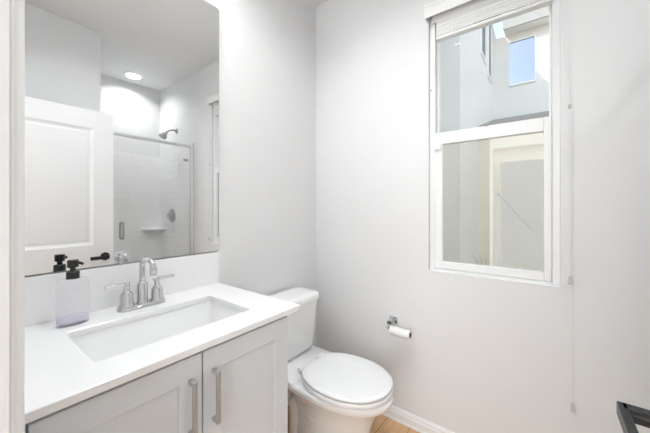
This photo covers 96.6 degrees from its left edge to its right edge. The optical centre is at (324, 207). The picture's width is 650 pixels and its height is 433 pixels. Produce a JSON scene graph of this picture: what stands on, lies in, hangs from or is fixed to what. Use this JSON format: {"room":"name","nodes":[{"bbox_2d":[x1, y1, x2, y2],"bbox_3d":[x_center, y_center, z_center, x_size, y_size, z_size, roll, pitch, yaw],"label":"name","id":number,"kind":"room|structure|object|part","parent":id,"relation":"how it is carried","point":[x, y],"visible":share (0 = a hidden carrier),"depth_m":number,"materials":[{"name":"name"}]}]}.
{"room":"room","nodes":[
{"label":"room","id":0,"kind":"room"},
{"bbox_2d":[25,0,315,345],"bbox_3d":[-0.585,-0.097,1.492,0.120,2.690,1.563,0,0,37],"label":"wall","id":1,"kind":"structure","parent":0,"point":[267,48],"depth_m":1.70,"materials":[{"name":"paint"}]},
{"bbox_2d":[25,0,218,275],"bbox_3d":[-0.766,-0.390,1.144,0.012,1.208,0.768,0,0,37],"label":"mirror","id":2,"kind":"object","parent":1,"relation":"attached to","point":[122,96],"visible":1,"depth_m":1.10,"materials":[{"name":"silver mirror"}]},
{"bbox_2d":[308,0,327,6],"bbox_3d":[-0.117,-1.522,-0.058,2.780,0.160,3.766,0,0,37],"label":"ceiling","id":3,"kind":"structure","parent":0,"point":[315,3],"depth_m":2.03,"materials":[{"name":"paint"}]},
{"bbox_2d":[288,405,419,432],"bbox_3d":[-0.117,1.298,-0.058,2.740,0.100,3.766,0,0,37],"label":"floor","id":4,"kind":"structure","parent":0,"point":[381,424],"depth_m":1.65,"materials":[{"name":"brown wood"}]},
{"bbox_2d":[25,316,287,432],"bbox_3d":[-0.561,0.822,0.955,0.562,0.854,0.732,0,0,37],"label":"vanity cabinet","id":5,"kind":"object","parent":4,"relation":"on","point":[238,384],"visible":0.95,"depth_m":0.83,"materials":[{"name":"grey paint"}]},
{"bbox_3d":[-0.461,0.775,0.688,0.019,0.730,0.346,0,0,37],"label":"door","id":6,"kind":"part","parent":5,"relation":"part of","materials":[{"name":"grey paint"}]},
{"bbox_2d":[25,283,299,423],"bbox_3d":[-0.552,0.383,0.975,0.558,0.020,0.777,0,0,37],"label":"countertop","id":7,"kind":"structure","parent":5,"relation":"on","point":[59,375],"depth_m":0.78,"materials":[{"name":"white stone"}]},
{"bbox_2d":[56,259,88,327],"bbox_3d":[-0.810,0.269,0.931,0.049,0.207,0.082,0,0,37],"label":"soap bottle","id":8,"kind":"object","parent":7,"relation":"on","point":[68,319],"visible":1,"depth_m":0.92,"materials":[{"name":"clear plastic"}]},
{"bbox_2d":[104,257,174,312],"bbox_3d":[-0.661,0.277,1.074,0.135,0.191,0.236,0,0,37],"label":"faucet","id":9,"kind":"object","parent":7,"relation":"on","point":[126,303],"visible":1,"depth_m":1.08,"materials":[{"name":"silver metal"}]},
{"bbox_3d":[-0.737,0.317,1.041,0.051,0.088,0.092,0,0,37],"label":"handle","id":10,"kind":"part","parent":9,"relation":"part of","materials":[{"name":"silver metal"}]},
{"bbox_3d":[-0.693,0.365,1.099,0.054,0.015,0.164,0,0,37],"label":"plate","id":11,"kind":"part","parent":9,"relation":"part of","materials":[{"name":"silver metal"}]},
{"bbox_3d":[-0.658,0.271,1.072,0.128,0.179,0.041,0,0,37],"label":"spout","id":12,"kind":"part","parent":9,"relation":"part of","materials":[{"name":"silver metal"}]},
{"bbox_3d":[-0.649,0.317,1.156,0.051,0.088,0.092,0,0,37],"label":"handle","id":13,"kind":"part","parent":9,"relation":"part of","materials":[{"name":"silver metal"}]},
{"bbox_2d":[71,300,242,361],"bbox_3d":[-0.524,0.468,0.966,0.322,0.150,0.509,0,0,37],"label":"sink","id":14,"kind":"object","parent":7,"relation":"in","point":[103,344],"visible":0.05,"depth_m":1.04,"materials":[{"name":"ceramic"}]},
{"bbox_3d":[-0.357,0.544,0.784,0.030,0.152,0.012,0,0,37],"label":"handle","id":15,"kind":"part","parent":5,"relation":"part of","materials":[{"name":"silver metal"}]},
{"bbox_3d":[-0.315,0.544,0.840,0.030,0.152,0.012,0,0,37],"label":"handle","id":16,"kind":"part","parent":5,"relation":"part of","materials":[{"name":"silver metal"}]},
{"bbox_3d":[-0.251,0.775,0.965,0.019,0.730,0.340,0,0,37],"label":"door","id":17,"kind":"part","parent":5,"relation":"part of","materials":[{"name":"grey paint"}]},
{"bbox_2d":[268,287,393,432],"bbox_3d":[0.000,0.877,1.517,0.741,0.742,0.390,0,0,37],"label":"toilet","id":18,"kind":"object","parent":4,"relation":"on","point":[330,392],"visible":0.91,"depth_m":1.42,"materials":[{"name":"ceramic"}]},
{"bbox_3d":[-0.215,0.529,1.680,0.202,0.045,0.390,0,0,37],"label":"tank lid","id":19,"kind":"part","parent":18,"relation":"part of","materials":[{"name":"ceramic"}]},
{"bbox_3d":[-0.218,0.703,1.682,0.185,0.302,0.368,0,0,37],"label":"tank","id":20,"kind":"part","parent":18,"relation":"part of","materials":[{"name":"ceramic"}]},
{"bbox_3d":[0.114,0.851,1.430,0.444,0.024,0.376,0,0,37],"label":"seat","id":21,"kind":"part","parent":18,"relation":"part of","materials":[{"name":"plastic"}]},
{"bbox_3d":[0.114,0.827,1.430,0.437,0.022,0.374,0,0,37],"label":"lid","id":22,"kind":"part","parent":18,"relation":"part of","materials":[{"name":"plastic"}]},
{"bbox_2d":[316,0,649,432],"bbox_3d":[0.976,-0.127,1.382,2.740,2.950,0.150,0,0,37],"label":"wall","id":23,"kind":"structure","parent":0,"point":[482,355],"depth_m":1.45,"materials":[{"name":"paint"}]},
{"bbox_2d":[386,316,396,328],"bbox_3d":[0.425,0.672,1.665,0.140,0.057,0.066,0,0,37],"label":"paper holder","id":24,"kind":"object","parent":23,"relation":"attached to","point":[393,319],"visible":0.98,"depth_m":1.70,"materials":[{"name":"silver metal"}]},
{"bbox_3d":[0.386,0.677,1.691,0.022,0.046,0.060,0,0,37],"label":"arm","id":25,"kind":"part","parent":24,"relation":"part of","materials":[{"name":"silver metal"}]},
{"bbox_3d":[0.406,0.664,1.716,0.048,0.042,0.008,0,0,37],"label":"wall plate","id":26,"kind":"part","parent":24,"relation":"part of","materials":[{"name":"silver metal"}]},
{"bbox_2d":[389,325,411,339],"bbox_3d":[0.425,0.702,1.631,0.115,0.050,0.050,0,0,37],"label":"toilet paper roll","id":27,"kind":"object","parent":24,"relation":"on","point":[393,330],"visible":1,"depth_m":1.61,"materials":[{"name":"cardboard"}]},
{"bbox_2d":[382,405,454,432],"bbox_3d":[0.592,1.212,1.570,1.660,0.074,0.016,0,0,37],"label":"baseboard","id":28,"kind":"structure","parent":23,"relation":"attached to","point":[412,421],"depth_m":1.64,"materials":[{"name":"paint"}]},
{"bbox_2d":[429,0,559,287],"bbox_3d":[0.834,-0.351,1.475,0.564,1.400,0.134,0,0,37],"label":"window","id":29,"kind":"structure","parent":23,"relation":"in","point":[550,125],"depth_m":1.37,"materials":[{"name":"plastic"}]},
{"bbox_3d":[0.815,-0.040,1.451,0.506,0.738,0.032,0,0,37],"label":"sash","id":30,"kind":"part","parent":29,"relation":"part of","materials":[{"name":"plastic"}]},
{"bbox_3d":[0.836,-0.704,1.478,0.506,0.634,0.026,0,0,37],"label":"sash","id":31,"kind":"part","parent":29,"relation":"part of","materials":[{"name":"plastic"}]},
{"bbox_3d":[0.801,0.346,1.432,0.564,0.006,0.022,0,0,37],"label":"sill","id":32,"kind":"part","parent":29,"relation":"part of","materials":[{"name":"paint"}]},
{"bbox_2d":[424,0,574,411],"bbox_3d":[0.809,-0.116,1.410,0.622,1.951,0.092,0,0,37],"label":"window blind","id":33,"kind":"object","parent":29,"relation":"attached to","point":[473,15],"visible":1,"depth_m":1.45,"materials":[{"name":"white plastic"}]},
{"bbox_3d":[0.814,-0.924,1.440,0.499,0.017,0.037,0,0,37],"label":"rail","id":34,"kind":"part","parent":33,"relation":"part of","materials":[{"name":"white plastic"}]},
{"bbox_3d":[1.024,-0.095,1.231,0.052,1.857,0.008,0,0,5],"label":"pull cord","id":35,"kind":"part","parent":33,"relation":"part of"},
{"bbox_3d":[-0.049,-0.097,0.033,2.740,2.690,0.113,0,0,37],"label":"wall","id":36,"kind":"structure","parent":0,"visible":0},
{"bbox_2d":[0,0,24,432],"bbox_3d":[-0.463,0.208,0.362,0.057,2.080,0.138,0,0,18],"label":"trim","id":37,"kind":"structure","parent":36,"relation":"attached to","point":[12,12],"depth_m":0.40,"materials":[{"name":"paint"}]},
{"bbox_2d":[25,251,218,326],"bbox_3d":[-0.768,0.295,1.139,0.014,0.154,0.777,0,0,37],"label":"backsplash","id":38,"kind":"structure","parent":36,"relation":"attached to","point":[47,299],"depth_m":1.06,"materials":[{"name":"white stone"}]},
{"label":"outside","id":39,"kind":"structure","parent":0,"visible":0},
{"bbox_3d":[5.127,1.318,7.260,26.000,0.100,14.234,0,0,37],"label":"ground","id":40,"kind":"structure","parent":39,"visible":0},
{"bbox_2d":[473,251,504,264],"bbox_3d":[1.716,0.860,3.026,0.307,0.818,0.267,0,0,37],"label":"shrub","id":41,"kind":"object","parent":40,"relation":"on","point":[493,251],"visible":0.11,"depth_m":3.03,"materials":[{"name":"green plant"}]},
{"bbox_2d":[441,6,548,270],"bbox_3d":[2.982,-1.052,3.857,8.700,4.600,5.650,0,0,37],"label":"building","id":42,"kind":"structure","parent":40,"relation":"on","point":[486,79],"depth_m":3.29,"materials":[{"name":"paint"}]},
{"bbox_3d":[1.990,-2.256,3.643,0.006,0.670,0.270,0,0,37],"label":"pane","id":43,"kind":"part","parent":42,"relation":"part of","materials":[{"name":"grey glass"}]},
{"bbox_3d":[2.302,-2.227,4.053,0.006,0.770,0.200,0,0,37],"label":"pane","id":44,"kind":"part","parent":42,"relation":"part of","materials":[{"name":"grey glass"}]},
{"bbox_2d":[497,193,531,228],"bbox_3d":[2.097,0.029,3.215,0.325,0.410,0.016,0,0,41],"label":"rod","id":45,"kind":"object","parent":42,"relation":"attached to","point":[506,202],"visible":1,"depth_m":3.20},
{"bbox_3d":[2.812,-2.091,4.134,0.305,0.610,0.010,0,0,37],"label":"pane","id":46,"kind":"part","parent":42,"relation":"part of","materials":[{"name":"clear glass"}]},
{"bbox_3d":[2.691,0.361,2.894,1.598,1.775,0.074,0,0,37],"label":"sunk panel","id":47,"kind":"part","parent":42,"relation":"part of","materials":[{"name":"grey paint"}]},
{"bbox_2d":[503,254,536,269],"bbox_3d":[1.961,0.871,2.897,0.248,0.796,0.315,0,0,-21],"label":"shrub","id":48,"kind":"object","parent":40,"relation":"on","point":[514,254],"visible":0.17,"depth_m":2.92,"materials":[{"name":"green plant"}]},
{"bbox_3d":[0.171,0.208,-0.123,0.070,2.080,0.131,0,0,37],"label":"trim","id":49,"kind":"structure","parent":0,"visible":0},
{"bbox_2d":[616,401,649,432],"bbox_3d":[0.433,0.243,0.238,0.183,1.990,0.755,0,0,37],"label":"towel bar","id":50,"kind":"structure","parent":49,"relation":"attached to","point":[628,415],"depth_m":0.52,"materials":[{"name":"metal"}]}
]}

